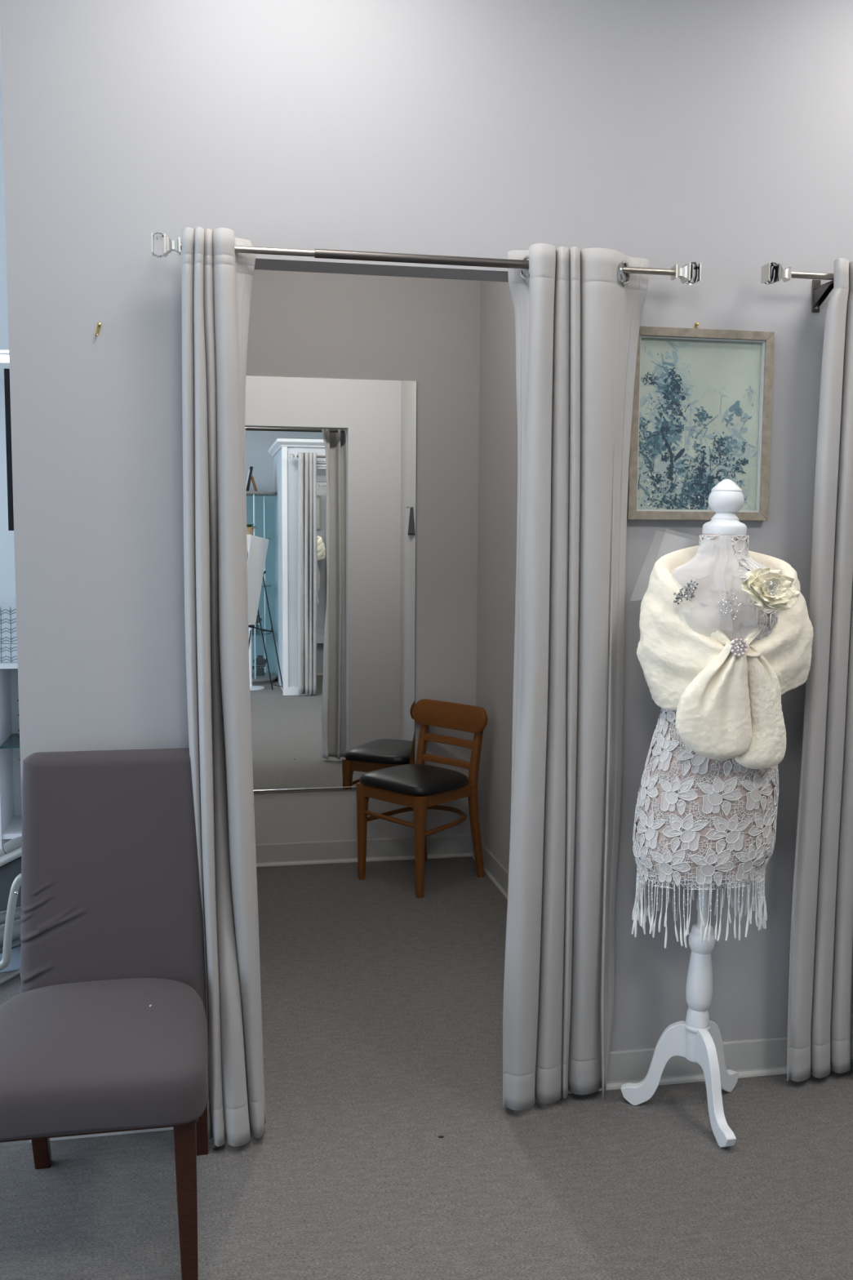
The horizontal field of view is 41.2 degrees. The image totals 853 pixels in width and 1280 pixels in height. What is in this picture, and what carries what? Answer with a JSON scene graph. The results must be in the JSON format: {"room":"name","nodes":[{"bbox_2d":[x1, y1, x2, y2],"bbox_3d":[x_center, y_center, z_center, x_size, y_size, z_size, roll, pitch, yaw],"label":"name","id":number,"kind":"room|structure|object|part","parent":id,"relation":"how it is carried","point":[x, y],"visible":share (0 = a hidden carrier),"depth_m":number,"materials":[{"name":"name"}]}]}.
{"room":"clothing store","nodes":[
{"label":"clothing store","id":0,"kind":"room"},
{"bbox_2d":[0,39,9,380],"bbox_3d":[-1.829,-2.083,5.129,10.800,0.060,14.920,-1,5,-11],"label":"wall","id":1,"kind":"structure","parent":0,"point":[4,337],"depth_m":6.58,"materials":[{"name":"paint"}]},
{"bbox_2d":[0,353,8,363],"bbox_3d":[-3.805,-2.541,10.238,1.000,0.011,0.528,-1,5,-11],"label":"recessed light","id":2,"kind":"object","parent":1,"relation":"in","point":[4,357],"visible":0.06,"depth_m":10.24,"materials":[{"name":"white paint"}]},
{"bbox_2d":[0,348,8,353],"bbox_3d":[-3.678,-2.500,9.817,1.000,0.011,0.188,-1,5,-11],"label":"recessed light","id":3,"kind":"object","parent":1,"relation":"in","point":[2,350],"visible":0.19,"depth_m":9.82,"materials":[{"name":"white paint"}]},
{"bbox_2d":[0,379,15,597],"bbox_3d":[-5.661,-1.169,11.732,5.756,3.050,0.130,-1,5,-11],"label":"wall","id":4,"kind":"structure","parent":0,"point":[7,575],"depth_m":11.91,"materials":[{"name":"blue paint"}]},
{"bbox_2d":[246,269,480,844],"bbox_3d":[1.023,-0.525,5.371,4.944,3.050,0.110,-1,5,-11],"label":"wall","id":5,"kind":"structure","parent":0,"point":[426,331],"depth_m":5.09,"materials":[{"name":"grey paint"}]},
{"bbox_2d":[244,375,417,793],"bbox_3d":[-0.497,-0.232,5.042,0.915,1.833,0.012,-1,5,-11],"label":"wall mirror","id":6,"kind":"object","parent":5,"relation":"attached to","point":[331,464],"visible":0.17,"depth_m":5.05,"materials":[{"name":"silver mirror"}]},
{"bbox_2d":[255,834,473,866],"bbox_3d":[-0.533,0.967,5.147,1.548,0.101,0.016,-1,5,-11],"label":"baseboard","id":7,"kind":"structure","parent":5,"relation":"attached to","point":[451,846],"depth_m":5.19,"materials":[{"name":"plastic"}]},
{"bbox_2d":[0,0,852,1051],"bbox_3d":[1.446,-0.317,3.190,4.944,3.050,0.117,-1,5,-11],"label":"wall","id":8,"kind":"structure","parent":0,"point":[717,135],"depth_m":2.75,"materials":[{"name":"grey paint"}]},
{"bbox_2d":[94,322,101,336],"bbox_3d":[-0.768,-0.726,2.654,0.015,0.033,0.015,-1,5,-11],"label":"hook","id":9,"kind":"object","parent":8,"relation":"attached to","point":[99,324],"visible":1,"depth_m":2.66,"materials":[{"name":"gold metal"}]},
{"bbox_2d":[29,1126,173,1142],"bbox_3d":[-0.745,1.183,2.839,0.474,0.101,0.016,-1,5,-11],"label":"baseboard","id":10,"kind":"structure","parent":8,"relation":"attached to","point":[171,1127],"depth_m":2.83,"materials":[{"name":"plastic"}]},
{"bbox_2d":[151,232,701,284],"bbox_3d":[0.020,-0.885,2.740,1.325,0.097,0.114,-1,5,-11],"label":"curtain rod","id":11,"kind":"object","parent":8,"relation":"attached to","point":[690,273],"visible":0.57,"depth_m":2.68,"materials":[{"name":"silver metal"}]},
{"bbox_3d":[-0.623,-0.898,2.581,0.004,0.042,0.042,-1,5,-11],"label":"plate","id":12,"kind":"part","parent":11,"relation":"part of","materials":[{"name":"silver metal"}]},
{"bbox_2d":[181,226,266,1146],"bbox_3d":[-0.486,0.141,2.736,0.182,2.156,0.197,-1,5,-11],"label":"curtain","id":13,"kind":"object","parent":11,"relation":"hanging from","point":[217,281],"visible":0.94,"depth_m":2.65,"materials":[{"name":"grey fabric"}]},
{"bbox_2d":[502,243,648,1110],"bbox_3d":[0.377,0.127,2.894,0.374,2.164,0.135,-2,6,-21],"label":"curtain","id":14,"kind":"object","parent":11,"relation":"hanging from","point":[577,313],"visible":1,"depth_m":2.85,"materials":[{"name":"grey fabric"}]},
{"bbox_3d":[0.674,-0.914,2.831,0.004,0.042,0.042,-1,5,-11],"label":"plate","id":15,"kind":"part","parent":11,"relation":"part of","materials":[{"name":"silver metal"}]},
{"bbox_2d":[568,1036,831,1093],"bbox_3d":[2.099,1.150,3.388,3.621,0.101,0.016,-1,5,-11],"label":"baseboard","id":16,"kind":"structure","parent":8,"relation":"attached to","point":[762,1056],"depth_m":3.13,"materials":[{"name":"plastic"}]},
{"bbox_2d":[760,262,833,312],"bbox_3d":[1.419,-0.911,3.009,1.164,0.097,0.114,-1,5,-11],"label":"curtain rod","id":17,"kind":"object","parent":8,"relation":"attached to","point":[772,273],"visible":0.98,"depth_m":2.88,"materials":[{"name":"silver metal"}]},
{"bbox_3d":[0.856,-0.926,2.865,0.004,0.042,0.042,-1,5,-11],"label":"plate","id":18,"kind":"part","parent":17,"relation":"part of","materials":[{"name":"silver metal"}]},
{"bbox_2d":[786,257,852,1081],"bbox_3d":[1.149,0.115,3.042,0.352,2.170,0.120,-1,6,-17],"label":"curtain","id":19,"kind":"object","parent":17,"relation":"hanging from","point":[820,1032],"visible":0.99,"depth_m":3.01,"materials":[{"name":"grey fabric"}]},
{"bbox_3d":[1.036,-0.896,2.940,0.018,0.050,0.097,-1,5,-11],"label":"bracket arm","id":20,"kind":"part","parent":17,"relation":"part of","materials":[{"name":"black metal"}]},
{"bbox_3d":[0.698,-0.803,2.932,0.008,0.033,0.014,-1,5,-11],"label":"hook","id":21,"kind":"object","parent":8,"relation":"attached to","visible":0},
{"bbox_2d":[626,326,774,520],"bbox_3d":[0.710,-0.557,2.951,0.390,0.489,0.026,-1,5,-11],"label":"framed picture","id":22,"kind":"object","parent":21,"relation":"hanging from","point":[702,404],"visible":0.96,"depth_m":2.95,"materials":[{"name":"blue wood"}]},
{"bbox_3d":[0.709,-0.325,2.973,0.389,0.022,0.026,-1,5,-11],"label":"frame rail","id":23,"kind":"part","parent":22,"relation":"part of","materials":[{"name":"brown wood"}]},
{"bbox_3d":[0.712,-0.789,2.929,0.389,0.022,0.026,-1,5,-11],"label":"frame rail","id":24,"kind":"part","parent":22,"relation":"part of","materials":[{"name":"brown wood"}]},
{"bbox_2d":[0,856,852,1279],"bbox_3d":[-1.849,1.013,5.421,10.800,0.060,14.920,-1,5,-11],"label":"floor","id":25,"kind":"structure","parent":0,"point":[382,1003],"depth_m":2.73,"materials":[{"name":"carpet"}]},
{"bbox_2d":[0,662,22,848],"bbox_3d":[-1.609,0.566,4.622,0.227,0.984,0.330,-1,5,-11],"label":"bookcase","id":26,"kind":"object","parent":25,"relation":"on","point":[11,811],"visible":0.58,"depth_m":4.63,"materials":[{"name":"white paint"}]},
{"bbox_3d":[-1.712,0.577,4.608,0.018,0.964,0.320,-1,5,-11],"label":"panel","id":27,"kind":"part","parent":26,"relation":"part of","materials":[{"name":"white paint"}]},
{"bbox_2d":[0,643,17,662],"bbox_3d":[-1.682,0.039,4.567,0.263,0.074,0.272,-1,5,-11],"label":"storage box","id":28,"kind":"object","parent":26,"relation":"on","point":[8,651],"visible":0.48,"depth_m":4.44,"materials":[{"name":"white"}]},
{"bbox_2d":[0,597,17,644],"bbox_3d":[-1.679,-0.081,4.556,0.263,0.165,0.272,-1,5,-11],"label":"storage box","id":29,"kind":"object","parent":28,"relation":"on","point":[8,633],"visible":0.47,"depth_m":4.43,"materials":[{"name":"white"}]},
{"bbox_3d":[-1.605,0.086,4.577,0.227,0.020,0.330,-1,5,-11],"label":"panel","id":30,"kind":"part","parent":26,"relation":"part of","materials":[{"name":"white paint"}]},
{"bbox_3d":[-1.609,0.407,4.612,0.191,0.006,0.300,-1,5,-11],"label":"glass shelf","id":31,"kind":"part","parent":26,"relation":"part of","materials":[{"name":"teal"}]},
{"bbox_3d":[-1.610,0.761,4.643,0.191,0.020,0.305,-1,5,-11],"label":"shelf","id":32,"kind":"part","parent":26,"relation":"part of","materials":[{"name":"white paint"}]},
{"bbox_3d":[-1.639,0.561,4.779,0.191,0.964,0.010,-1,5,-11],"label":"panel","id":33,"kind":"part","parent":26,"relation":"part of","materials":[{"name":"white paint"}]},
{"bbox_2d":[0,835,22,985],"bbox_3d":[-1.475,0.880,3.995,0.484,0.478,0.665,-4,7,-38],"label":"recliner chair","id":34,"kind":"object","parent":25,"relation":"on","point":[11,854],"visible":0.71,"depth_m":3.76,"materials":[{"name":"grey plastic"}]},
{"bbox_2d":[0,847,7,856],"bbox_3d":[-1.467,0.744,3.812,0.152,0.093,0.060,-1,5,-11],"label":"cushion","id":35,"kind":"object","parent":34,"relation":"on","point":[3,851],"depth_m":3.80,"materials":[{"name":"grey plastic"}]},
{"bbox_3d":[-1.451,1.012,3.953,0.207,0.059,0.380,-1,5,-11],"label":"seat frame","id":36,"kind":"part","parent":34,"relation":"part of","materials":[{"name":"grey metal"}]},
{"bbox_2d":[0,919,20,946],"bbox_3d":[-1.442,0.997,3.841,0.226,0.122,0.072,-1,5,-11],"label":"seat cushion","id":37,"kind":"object","parent":34,"relation":"on","point":[16,927],"depth_m":3.82,"materials":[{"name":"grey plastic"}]},
{"bbox_3d":[-1.414,0.817,3.768,0.211,0.208,0.020,-1,5,-11],"label":"panel","id":38,"kind":"part","parent":34,"relation":"part of","materials":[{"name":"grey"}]},
{"bbox_2d":[0,906,21,924],"bbox_3d":[-1.426,0.928,3.797,0.215,0.078,0.040,-1,5,-11],"label":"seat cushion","id":39,"kind":"object","parent":34,"relation":"on","point":[18,909],"depth_m":3.79,"materials":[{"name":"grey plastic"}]},
{"bbox_2d":[4,835,22,853],"bbox_3d":[-1.361,0.692,3.817,0.114,0.068,0.056,-1,5,-11],"label":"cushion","id":40,"kind":"object","parent":34,"relation":"on","point":[13,845],"depth_m":3.79,"materials":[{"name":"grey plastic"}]},
{"bbox_2d":[0,747,208,1279],"bbox_3d":[-0.713,0.777,2.446,0.473,0.985,0.617,-1,5,-11],"label":"dining chair","id":41,"kind":"object","parent":25,"relation":"on","point":[112,917],"visible":0.98,"depth_m":2.62,"materials":[{"name":"grey fabric"}]},
{"bbox_3d":[-0.916,1.069,2.656,0.058,0.360,0.080,-1,5,-11],"label":"leg","id":42,"kind":"part","parent":41,"relation":"part of","materials":[{"name":"brown wood"}]},
{"bbox_3d":[-0.690,0.920,2.425,0.404,0.028,0.476,-1,5,-11],"label":"seat frame","id":43,"kind":"part","parent":41,"relation":"part of","materials":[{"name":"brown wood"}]},
{"bbox_3d":[-0.705,0.861,2.411,0.473,0.120,0.528,-1,5,-11],"label":"seat","id":44,"kind":"part","parent":41,"relation":"part of","materials":[{"name":"grey fabric"}]},
{"bbox_3d":[-0.741,0.604,2.680,0.430,0.685,0.117,-1,5,-11],"label":"backrest","id":45,"kind":"part","parent":41,"relation":"part of","materials":[{"name":"grey fabric"}]},
{"bbox_3d":[-0.480,1.113,2.264,0.045,0.352,0.066,-1,5,-11],"label":"leg","id":46,"kind":"part","parent":41,"relation":"part of","materials":[{"name":"brown wood"}]},
{"bbox_3d":[-0.548,1.065,2.723,0.043,0.360,0.072,-1,5,-11],"label":"leg","id":47,"kind":"part","parent":41,"relation":"part of","materials":[{"name":"brown wood"}]},
{"bbox_2d":[355,698,488,897],"bbox_3d":[-0.022,0.665,4.919,0.429,0.752,0.442,5,7,43],"label":"bistro chair","id":48,"kind":"object","parent":25,"relation":"on","point":[420,787],"visible":1,"depth_m":4.89,"materials":[{"name":"brown wood"}]},
{"bbox_3d":[-0.275,0.828,4.916,0.052,0.424,0.052,5,7,41],"label":"leg","id":49,"kind":"part","parent":48,"relation":"part of","materials":[{"name":"brown wood"}]},
{"bbox_2d":[359,764,468,795],"bbox_3d":[-0.040,0.588,4.892,0.414,0.061,0.386,5,7,43],"label":"seat cushion","id":50,"kind":"object","parent":48,"relation":"on","point":[410,780],"depth_m":4.79,"materials":[{"name":"black leather"}]},
{"bbox_3d":[-0.036,0.644,4.902,0.367,0.052,0.367,5,7,43],"label":"seat rail","id":51,"kind":"part","parent":48,"relation":"part of","materials":[{"name":"brown wood"}]},
{"bbox_3d":[-0.027,0.852,4.683,0.052,0.424,0.052,5,7,41],"label":"leg","id":52,"kind":"part","parent":48,"relation":"part of","materials":[{"name":"brown wood"}]},
{"bbox_3d":[-0.019,0.658,5.161,0.042,0.720,0.086,5,7,38],"label":"leg","id":53,"kind":"part","parent":48,"relation":"part of","materials":[{"name":"brown wood"}]},
{"bbox_3d":[0.105,0.335,5.022,0.429,0.112,0.052,5,7,43],"label":"rail","id":54,"kind":"part","parent":48,"relation":"part of","materials":[{"name":"brown wood"}]},
{"bbox_3d":[0.219,0.681,4.938,0.086,0.720,0.042,-4,7,-42],"label":"leg","id":55,"kind":"part","parent":48,"relation":"part of","materials":[{"name":"brown wood"}]},
{"bbox_2d":[621,479,746,1146],"bbox_3d":[0.720,0.421,2.846,0.362,1.637,0.331,-1,5,-11],"label":"mannequin","id":56,"kind":"object","parent":25,"relation":"on","point":[698,1038],"visible":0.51,"depth_m":2.90,"materials":[{"name":"white paint"}]},
{"bbox_3d":[0.597,1.110,2.982,0.166,0.237,0.025,2,6,16],"label":"leg","id":57,"kind":"part","parent":56,"relation":"part of","materials":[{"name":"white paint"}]},
{"bbox_2d":[631,533,779,948],"bbox_3d":[0.714,0.248,2.869,0.381,1.030,0.223,-1,5,-11],"label":"dress","id":58,"kind":"object","parent":56,"relation":"hanging from","point":[701,818],"visible":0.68,"depth_m":2.80,"materials":[{"name":"beige fabric"}]},
{"bbox_2d":[718,590,742,620],"bbox_3d":[0.727,-0.083,2.718,0.064,0.073,0.013,-1,5,-11],"label":"applique","id":59,"kind":"object","parent":58,"relation":"attached to","point":[726,602],"visible":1,"depth_m":2.72,"materials":[{"name":"white"}]},
{"bbox_3d":[0.677,-0.133,2.820,0.278,0.284,0.248,-1,5,-11],"label":"veil","id":60,"kind":"object","parent":58,"relation":"on","visible":0},
{"bbox_2d":[741,567,799,610],"bbox_3d":[0.817,-0.120,2.688,0.158,0.102,0.059,-1,5,-11],"label":"fabric flower","id":61,"kind":"object","parent":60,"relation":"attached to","point":[782,595],"visible":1,"depth_m":2.69,"materials":[{"name":"beige fabric"}]},
{"bbox_3d":[0.820,-0.123,2.683,0.038,0.037,0.024,-1,5,-11],"label":"flower","id":62,"kind":"part","parent":61,"relation":"part of","materials":[{"name":"beige fabric"}]},
{"bbox_3d":[0.724,1.125,2.839,0.026,0.237,0.186,-1,5,-11],"label":"leg","id":63,"kind":"part","parent":56,"relation":"part of","materials":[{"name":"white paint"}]},
{"bbox_3d":[0.781,1.107,3.032,0.178,0.237,0.025,-5,8,-44],"label":"leg","id":64,"kind":"part","parent":56,"relation":"part of","materials":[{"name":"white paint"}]},
{"bbox_3d":[0.743,-0.330,2.824,0.107,0.139,0.107,-1,5,-11],"label":"neck knob","id":65,"kind":"part","parent":56,"relation":"part of","materials":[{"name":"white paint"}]},
{"bbox_2d":[636,545,813,768],"bbox_3d":[0.758,0.034,2.818,0.468,0.543,0.244,-1,5,-11],"label":"stole","id":66,"kind":"object","parent":56,"relation":"on","point":[727,705],"visible":0.88,"depth_m":2.75,"materials":[{"name":"white fur"}]},
{"bbox_2d":[673,579,697,604],"bbox_3d":[0.622,-0.114,2.720,0.063,0.060,0.006,-1,5,-11],"label":"rhinestone brooch","id":67,"kind":"object","parent":66,"relation":"attached to","point":[680,597],"visible":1,"depth_m":2.72,"materials":[{"name":"grey"}]},
{"bbox_2d":[729,638,747,656],"bbox_3d":[0.740,0.017,2.690,0.044,0.044,0.013,-1,5,-11],"label":"pearl brooch","id":68,"kind":"object","parent":66,"relation":"attached to","point":[738,646],"visible":1,"depth_m":2.69,"materials":[{"name":"silver metal"}]},
{"bbox_2d":[475,280,517,871],"bbox_3d":[0.489,-0.412,4.139,0.110,3.050,2.118,-1,5,-11],"label":"wall","id":69,"kind":"structure","parent":0,"point":[498,417],"depth_m":4.84,"materials":[{"name":"grey paint"}]},
{"bbox_2d":[471,842,508,899],"bbox_3d":[0.417,1.056,4.265,0.016,0.101,2.118,-1,5,-11],"label":"baseboard","id":70,"kind":"structure","parent":69,"relation":"attached to","point":[494,869],"depth_m":4.88,"materials":[{"name":"plastic"}]},
{"bbox_3d":[-1.139,-0.393,3.825,0.110,3.050,2.118,-1,5,-11],"label":"wall","id":71,"kind":"structure","parent":0,"visible":0},
{"bbox_2d":[4,368,13,530],"bbox_3d":[-1.060,-0.489,3.021,0.036,0.394,0.470,-1,5,-11],"label":"wall picture","id":72,"kind":"object","parent":71,"relation":"attached to","point":[6,371],"visible":0.22,"depth_m":2.79,"materials":[{"name":"black"}]}
]}

